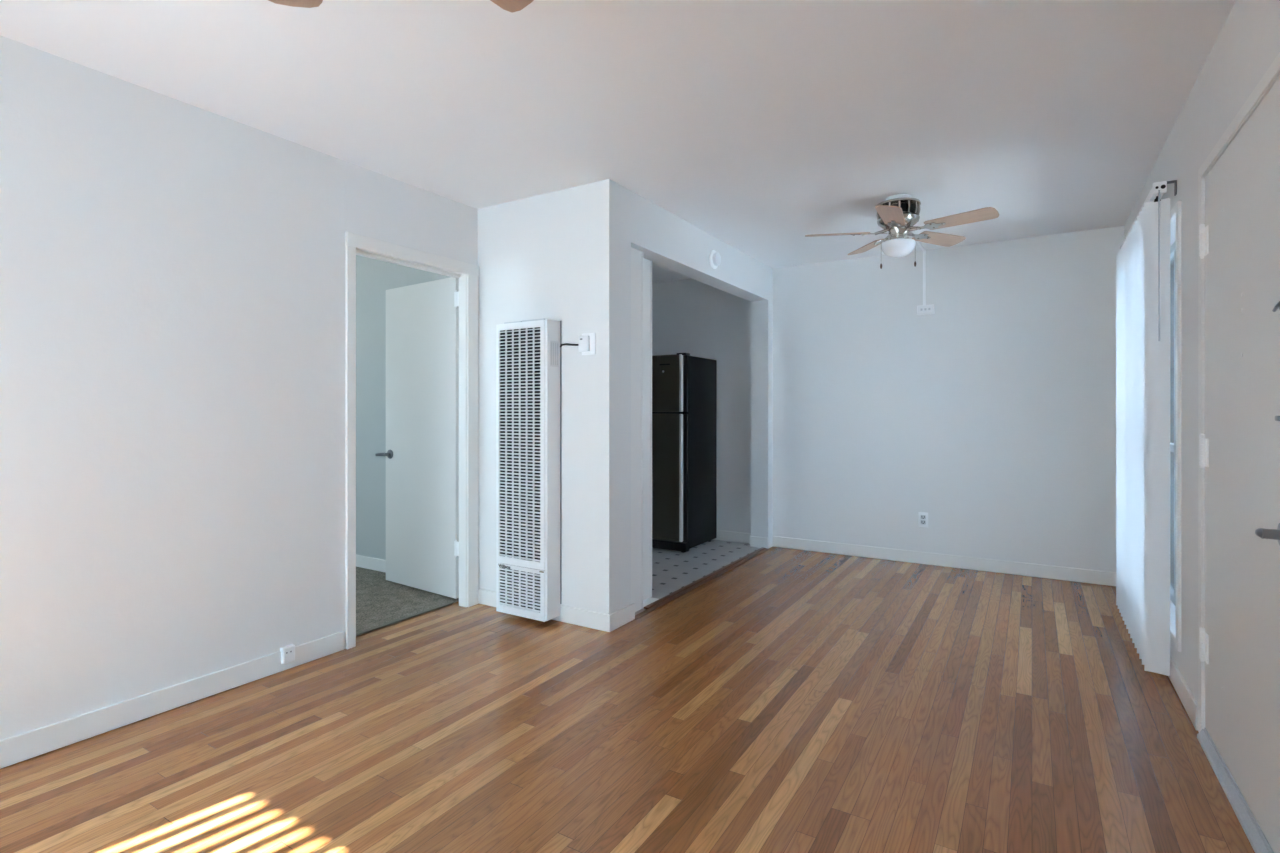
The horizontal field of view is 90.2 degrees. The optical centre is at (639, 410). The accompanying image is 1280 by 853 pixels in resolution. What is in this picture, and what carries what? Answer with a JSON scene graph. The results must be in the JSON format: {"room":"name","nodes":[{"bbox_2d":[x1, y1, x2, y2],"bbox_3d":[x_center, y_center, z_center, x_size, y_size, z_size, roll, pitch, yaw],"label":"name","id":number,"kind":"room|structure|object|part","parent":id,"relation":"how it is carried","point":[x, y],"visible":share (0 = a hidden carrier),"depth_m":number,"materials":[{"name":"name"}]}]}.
{"room":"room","nodes":[
{"label":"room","id":0,"kind":"room"},
{"bbox_2d":[0,35,477,739],"bbox_3d":[-2.110,-0.030,2.276,0.131,2.440,4.570,0,0,32],"label":"wall","id":1,"kind":"structure","parent":0,"point":[172,271],"depth_m":2.51,"materials":[{"name":"white paint"}]},
{"bbox_2d":[0,631,343,768],"bbox_3d":[-2.360,1.141,1.735,0.012,0.092,3.385,0,0,32],"label":"baseboard","id":2,"kind":"structure","parent":1,"relation":"attached to","point":[36,742],"depth_m":2.47,"materials":[{"name":"white paint"}]},
{"bbox_2d":[280,644,294,663],"bbox_3d":[-1.616,1.116,2.928,0.030,0.072,0.057,0,0,32],"label":"wall outlet","id":3,"kind":"object","parent":1,"relation":"attached to","point":[287,652],"visible":1,"depth_m":2.92,"materials":[{"name":"white plastic"}]},
{"bbox_3d":[-1.606,1.116,2.921,0.003,0.064,0.049,0,0,32],"label":"plate","id":4,"kind":"part","parent":3,"relation":"part of","materials":[{"name":"white plastic"}]},
{"bbox_2d":[345,232,478,648],"bbox_3d":[-1.289,0.147,3.598,0.151,2.085,0.895,0,0,32],"label":"door frame","id":5,"kind":"structure","parent":1,"relation":"attached to","point":[355,244],"depth_m":3.80,"materials":[{"name":"white paint"}]},
{"bbox_2d":[375,277,458,598],"bbox_3d":[-1.445,0.166,4.176,0.889,2.012,0.098,0,0,36],"label":"door","id":6,"kind":"structure","parent":1,"relation":"in","point":[422,453],"depth_m":4.17,"materials":[{"name":"white paint"}]},
{"bbox_3d":[-1.762,0.297,4.385,0.131,0.064,0.063,0,0,36],"label":"handle","id":7,"kind":"part","parent":6,"relation":"part of","materials":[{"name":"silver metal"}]},
{"bbox_2d":[356,255,449,559],"bbox_3d":[-2.250,-0.030,4.986,2.945,2.440,0.100,0,0,32],"label":"wall","id":8,"kind":"structure","parent":0,"point":[374,277],"depth_m":4.77,"materials":[{"name":"grey paint"}]},
{"bbox_2d":[356,554,385,572],"bbox_3d":[-2.322,1.141,4.964,2.845,0.092,0.012,0,0,32],"label":"baseboard","id":9,"kind":"structure","parent":8,"relation":"attached to","point":[366,562],"depth_m":4.76,"materials":[{"name":"white paint"}]},
{"bbox_2d":[478,179,630,620],"bbox_3d":[-0.528,-0.030,3.787,0.985,2.440,0.220,0,0,32],"label":"wall partition","id":10,"kind":"structure","parent":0,"point":[564,255],"depth_m":3.57,"materials":[{"name":"white paint"}]},
{"bbox_2d":[496,318,559,621],"bbox_3d":[-0.641,0.322,3.650,0.375,1.676,0.131,0,0,32],"label":"furnace","id":11,"kind":"object","parent":10,"relation":"attached to","point":[527,351],"visible":1,"depth_m":3.60,"materials":[{"name":"white metal"}]},
{"bbox_2d":[496,320,544,570],"bbox_3d":[-0.676,0.189,3.608,0.360,1.378,0.010,0,0,32],"label":"grille","id":12,"kind":"object","parent":11,"relation":"attached to","point":[503,560],"depth_m":3.61,"materials":[{"name":"white metal"}]},
{"bbox_2d":[496,563,544,621],"bbox_3d":[-0.676,1.021,3.608,0.360,0.278,0.010,0,0,32],"label":"grille","id":13,"kind":"object","parent":11,"relation":"attached to","point":[512,609],"depth_m":3.60,"materials":[{"name":"white metal"}]},
{"bbox_2d":[504,318,549,323],"bbox_3d":[-0.645,-0.510,3.659,0.300,0.012,0.070,0,0,32],"label":"vent","id":14,"kind":"object","parent":11,"relation":"attached to","point":[542,318],"depth_m":3.62,"materials":[{"name":"silver metal"}]},
{"bbox_3d":[-0.478,-0.319,3.559,0.001,0.143,0.075,0,0,32],"label":"label plate","id":15,"kind":"part","parent":11,"relation":"part of","materials":[{"name":"white metal"}]},
{"bbox_2d":[478,588,634,631],"bbox_3d":[-0.519,1.141,3.789,0.995,0.092,0.257,0,0,32],"label":"baseboard","id":16,"kind":"structure","parent":10,"relation":"attached to","point":[576,616],"depth_m":3.53,"materials":[{"name":"white paint"}]},
{"bbox_2d":[636,597,658,611],"bbox_3d":[-0.021,1.187,3.863,0.089,0.007,0.420,0,0,32],"label":"trim","id":17,"kind":"structure","parent":16,"relation":"attached to","point":[649,600],"depth_m":3.96,"materials":[{"name":"white paint"}]},
{"bbox_2d":[560,321,561,603],"bbox_3d":[-0.447,0.290,3.604,0.006,1.600,0.006,0,0,32],"label":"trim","id":18,"kind":"structure","parent":10,"relation":"attached to","point":[560,321],"depth_m":3.60,"materials":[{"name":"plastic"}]},
{"bbox_2d":[560,343,577,346],"bbox_3d":[-0.391,-0.369,3.565,0.146,0.021,0.016,0,0,32],"label":"cable","id":19,"kind":"object","parent":10,"relation":"attached to","point":[561,345],"visible":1,"depth_m":3.57,"materials":[{"name":"black plastic"}]},
{"bbox_2d":[578,333,594,354],"bbox_3d":[-0.292,-0.368,3.496,0.098,0.120,0.028,0,0,32],"label":"thermostat","id":20,"kind":"object","parent":10,"relation":"attached to","point":[586,342],"visible":1,"depth_m":3.49,"materials":[{"name":"white plastic"}]},
{"bbox_2d":[0,0,1235,282],"bbox_3d":[-1.285,-1.325,3.037,7.030,0.150,7.330,0,0,32],"label":"ceiling","id":21,"kind":"structure","parent":0,"point":[763,126],"depth_m":2.47,"materials":[{"name":"white paint"}]},
{"bbox_2d":[268,0,533,11],"bbox_3d":[-0.596,-1.042,1.186,1.026,0.415,1.000,0,0,6],"label":"ceiling fan","id":22,"kind":"object","parent":21,"relation":"hanging from","point":[508,5],"visible":1,"depth_m":1.64,"materials":[{"name":"brown wood"}]},
{"bbox_3d":[-0.799,-1.053,1.505,0.132,0.006,0.367,-14,8,-34],"label":"blade","id":23,"kind":"part","parent":22,"relation":"part of","materials":[{"name":"brown wood"}]},
{"bbox_3d":[-0.389,-1.053,1.493,0.132,0.006,0.367,-15,-9,37],"label":"blade","id":24,"kind":"part","parent":22,"relation":"part of","materials":[{"name":"brown wood"}]},
{"bbox_2d":[805,194,998,268],"bbox_3d":[1.508,-1.042,3.718,1.026,0.415,1.000,0,0,32],"label":"ceiling fan","id":25,"kind":"object","parent":21,"relation":"hanging from","point":[898,214],"visible":1,"depth_m":3.67,"materials":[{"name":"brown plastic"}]},
{"bbox_3d":[1.173,-1.053,3.807,0.367,0.006,0.132,0,12,10],"label":"blade","id":26,"kind":"part","parent":25,"relation":"part of","materials":[{"name":"brown wood"}]},
{"bbox_3d":[1.466,-1.053,4.093,0.132,0.006,0.367,-12,2,-8],"label":"blade","id":27,"kind":"part","parent":25,"relation":"part of","materials":[{"name":"brown wood"}]},
{"bbox_3d":[1.356,-1.053,3.440,0.132,0.006,0.367,13,6,27],"label":"blade","id":28,"kind":"part","parent":25,"relation":"part of","materials":[{"name":"brown wood"}]},
{"bbox_3d":[1.517,-0.949,3.749,0.190,0.088,0.190,0,0,32],"label":"lamp shade","id":29,"kind":"part","parent":25,"relation":"part of","materials":[{"name":"white glass"}]},
{"bbox_3d":[1.517,-1.235,3.749,0.148,0.030,0.148,0,0,32],"label":"ceiling plate","id":30,"kind":"part","parent":25,"relation":"part of","materials":[{"name":"white plastic"}]},
{"bbox_2d":[892,203,911,211],"bbox_3d":[1.517,-1.167,3.749,0.192,0.049,0.192,0,0,32],"label":"vent","id":31,"kind":"object","parent":25,"relation":"attached to","point":[906,207],"depth_m":3.65,"materials":[{"name":"black metal"}]},
{"bbox_3d":[1.829,-1.053,3.904,0.367,0.006,0.132,0,-12,-26],"label":"blade","id":32,"kind":"part","parent":25,"relation":"part of","materials":[{"name":"brown wood"}]},
{"bbox_3d":[1.761,-1.053,3.500,0.367,0.006,0.132,0,-12,46],"label":"blade","id":33,"kind":"part","parent":25,"relation":"part of","materials":[{"name":"brown wood"}]},
{"bbox_2d":[0,539,1254,852],"bbox_3d":[-1.290,1.247,3.105,6.550,0.126,6.840,0,0,32],"label":"floor","id":34,"kind":"structure","parent":0,"point":[789,700],"depth_m":2.32,"materials":[{"name":"brown wood"}]},
{"bbox_2d":[356,602,452,635],"bbox_3d":[-1.360,1.185,3.617,0.030,0.009,0.744,0,0,32],"label":"threshold","id":35,"kind":"object","parent":34,"relation":"on","point":[449,603],"visible":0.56,"depth_m":3.62,"materials":[{"name":"brown metal"}]},
{"bbox_2d":[652,353,716,552],"bbox_3d":[0.208,0.351,5.737,0.748,1.674,0.666,0,0,32],"label":"refrigerator","id":36,"kind":"object","parent":34,"relation":"on","point":[684,386],"visible":0.58,"depth_m":5.42,"materials":[{"name":"black metal"}]},
{"bbox_3d":[0.055,0.560,5.527,0.706,1.076,0.050,0,0,32],"label":"door","id":37,"kind":"part","parent":36,"relation":"part of","materials":[{"name":"black metal"}]},
{"bbox_3d":[0.055,-0.234,5.527,0.706,0.488,0.050,0,0,32],"label":"freezer door","id":38,"kind":"part","parent":36,"relation":"part of","materials":[{"name":"black metal"}]},
{"bbox_3d":[0.345,0.560,5.343,0.026,1.070,0.044,0,0,32],"label":"edge trim","id":39,"kind":"part","parent":36,"relation":"part of","materials":[{"name":"grey metal"}]},
{"bbox_3d":[0.345,-0.234,5.343,0.026,0.482,0.044,0,0,32],"label":"edge trim","id":40,"kind":"part","parent":36,"relation":"part of","materials":[{"name":"grey metal"}]},
{"bbox_2d":[635,547,768,618],"bbox_3d":[0.518,1.185,4.583,0.071,0.010,2.172,0,0,32],"label":"threshold","id":41,"kind":"object","parent":34,"relation":"on","point":[651,607],"visible":0.87,"depth_m":4.36,"materials":[{"name":"brown wood"}]},
{"bbox_2d":[1197,727,1273,852],"bbox_3d":[1.841,1.169,1.877,0.148,0.043,0.966,0,0,32],"label":"threshold","id":42,"kind":"object","parent":34,"relation":"on","point":[1255,835],"visible":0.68,"depth_m":1.93,"materials":[{"name":"metal"}]},
{"bbox_2d":[631,191,772,548],"bbox_3d":[0.488,-0.030,4.653,0.160,2.440,2.320,0,0,32],"label":"wall header","id":43,"kind":"structure","parent":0,"point":[665,239],"depth_m":5.18,"materials":[{"name":"white paint"}]},
{"bbox_2d":[631,247,642,611],"bbox_3d":[-0.050,0.114,3.746,0.037,2.139,0.212,0,0,32],"label":"trim","id":44,"kind":"structure","parent":43,"relation":"attached to","point":[636,255],"depth_m":3.77,"materials":[{"name":"white paint"}]},
{"bbox_2d":[643,258,651,599],"bbox_3d":[-0.053,0.114,3.885,0.038,2.139,0.444,0,0,32],"label":"trim","id":45,"kind":"structure","parent":43,"relation":"attached to","point":[647,264],"depth_m":4.02,"materials":[{"name":"white paint"}]},
{"bbox_2d":[709,250,720,268],"bbox_3d":[0.540,-1.080,4.539,0.048,0.132,0.132,0,0,32],"label":"smoke detector","id":46,"kind":"object","parent":43,"relation":"attached to","point":[714,257],"visible":1,"depth_m":4.51,"materials":[{"name":"white plastic"}]},
{"bbox_2d":[652,226,1123,585],"bbox_3d":[1.257,-0.030,5.618,5.060,2.440,0.130,0,0,32],"label":"wall","id":47,"kind":"structure","parent":0,"point":[990,415],"depth_m":4.92,"materials":[{"name":"white paint"}]},
{"bbox_2d":[720,530,1115,585],"bbox_3d":[1.968,1.141,5.037,2.960,0.092,0.117,0,0,32],"label":"baseboard","id":48,"kind":"structure","parent":47,"relation":"attached to","point":[982,564],"depth_m":4.91,"materials":[{"name":"white paint"}]},
{"bbox_2d":[910,231,925,304],"bbox_3d":[1.875,-1.032,4.411,0.020,0.435,1.280,0,0,32],"label":"cable raceway","id":49,"kind":"object","parent":47,"relation":"attached to","point":[918,242],"visible":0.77,"depth_m":4.95,"materials":[{"name":"white plastic"}]},
{"bbox_2d":[918,512,927,526],"bbox_3d":[2.200,0.845,4.957,0.070,0.114,0.010,0,0,32],"label":"wall outlet","id":50,"kind":"object","parent":47,"relation":"attached to","point":[922,516],"visible":1,"depth_m":4.96,"materials":[{"name":"white plastic"}]},
{"bbox_2d":[917,304,934,314],"bbox_3d":[2.209,-0.782,4.934,0.122,0.071,0.040,0,0,32],"label":"switch box","id":51,"kind":"object","parent":47,"relation":"attached to","point":[922,309],"visible":1,"depth_m":4.92,"materials":[{"name":"white plastic"}]},
{"bbox_3d":[2.202,-0.782,4.922,0.110,0.063,0.003,0,0,32],"label":"plate","id":52,"kind":"part","parent":51,"relation":"part of","materials":[{"name":"white plastic"}]},
{"bbox_2d":[1124,0,1279,702],"bbox_3d":[1.536,-0.030,1.363,0.130,2.440,6.830,0,0,32],"label":"wall","id":53,"kind":"structure","parent":0,"point":[1247,44],"depth_m":2.46,"materials":[{"name":"white paint"}]},
{"bbox_2d":[1116,180,1176,675],"bbox_3d":[2.574,0.082,3.278,0.103,2.146,1.278,0,0,32],"label":"vertical blind","id":54,"kind":"object","parent":53,"relation":"attached to","point":[1143,257],"visible":1,"depth_m":2.90,"materials":[{"name":"white plastic"}]},
{"bbox_2d":[1170,200,1180,651],"bbox_3d":[2.652,0.062,3.206,0.127,1.885,1.350,0,0,32],"label":"window","id":55,"kind":"structure","parent":53,"relation":"in","point":[1175,249],"depth_m":2.69,"materials":[{"name":"white glass"}]},
{"bbox_3d":[2.689,0.062,3.183,0.004,1.755,1.200,0,0,32],"label":"glass","id":56,"kind":"part","parent":55,"relation":"part of","materials":[{"name":"clear glass"}]},
{"bbox_3d":[2.635,0.978,3.216,0.087,0.024,1.260,0,0,32],"label":"sill","id":57,"kind":"part","parent":55,"relation":"part of","materials":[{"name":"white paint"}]},
{"bbox_2d":[1168,655,1197,730],"bbox_3d":[2.661,1.141,3.330,0.012,0.092,2.260,0,0,32],"label":"baseboard","id":58,"kind":"structure","parent":53,"relation":"attached to","point":[1190,704],"depth_m":2.54,"materials":[{"name":"white paint"}]},
{"bbox_2d":[1198,53,1279,731],"bbox_3d":[1.834,0.148,1.894,0.098,2.084,1.052,0,0,32],"label":"door frame","id":59,"kind":"structure","parent":53,"relation":"attached to","point":[1272,74],"depth_m":2.32,"materials":[{"name":"white paint"}]},
{"bbox_2d":[1199,77,1279,852],"bbox_3d":[1.788,0.148,1.902,0.100,1.991,0.966,0,0,32],"label":"door","id":60,"kind":"structure","parent":53,"relation":"in","point":[1239,237],"depth_m":1.85,"materials":[{"name":"white paint"}]},
{"bbox_3d":[1.564,0.305,1.580,0.056,0.068,0.068,0,0,32],"label":"handle","id":61,"kind":"part","parent":60,"relation":"part of","materials":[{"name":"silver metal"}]}
]}

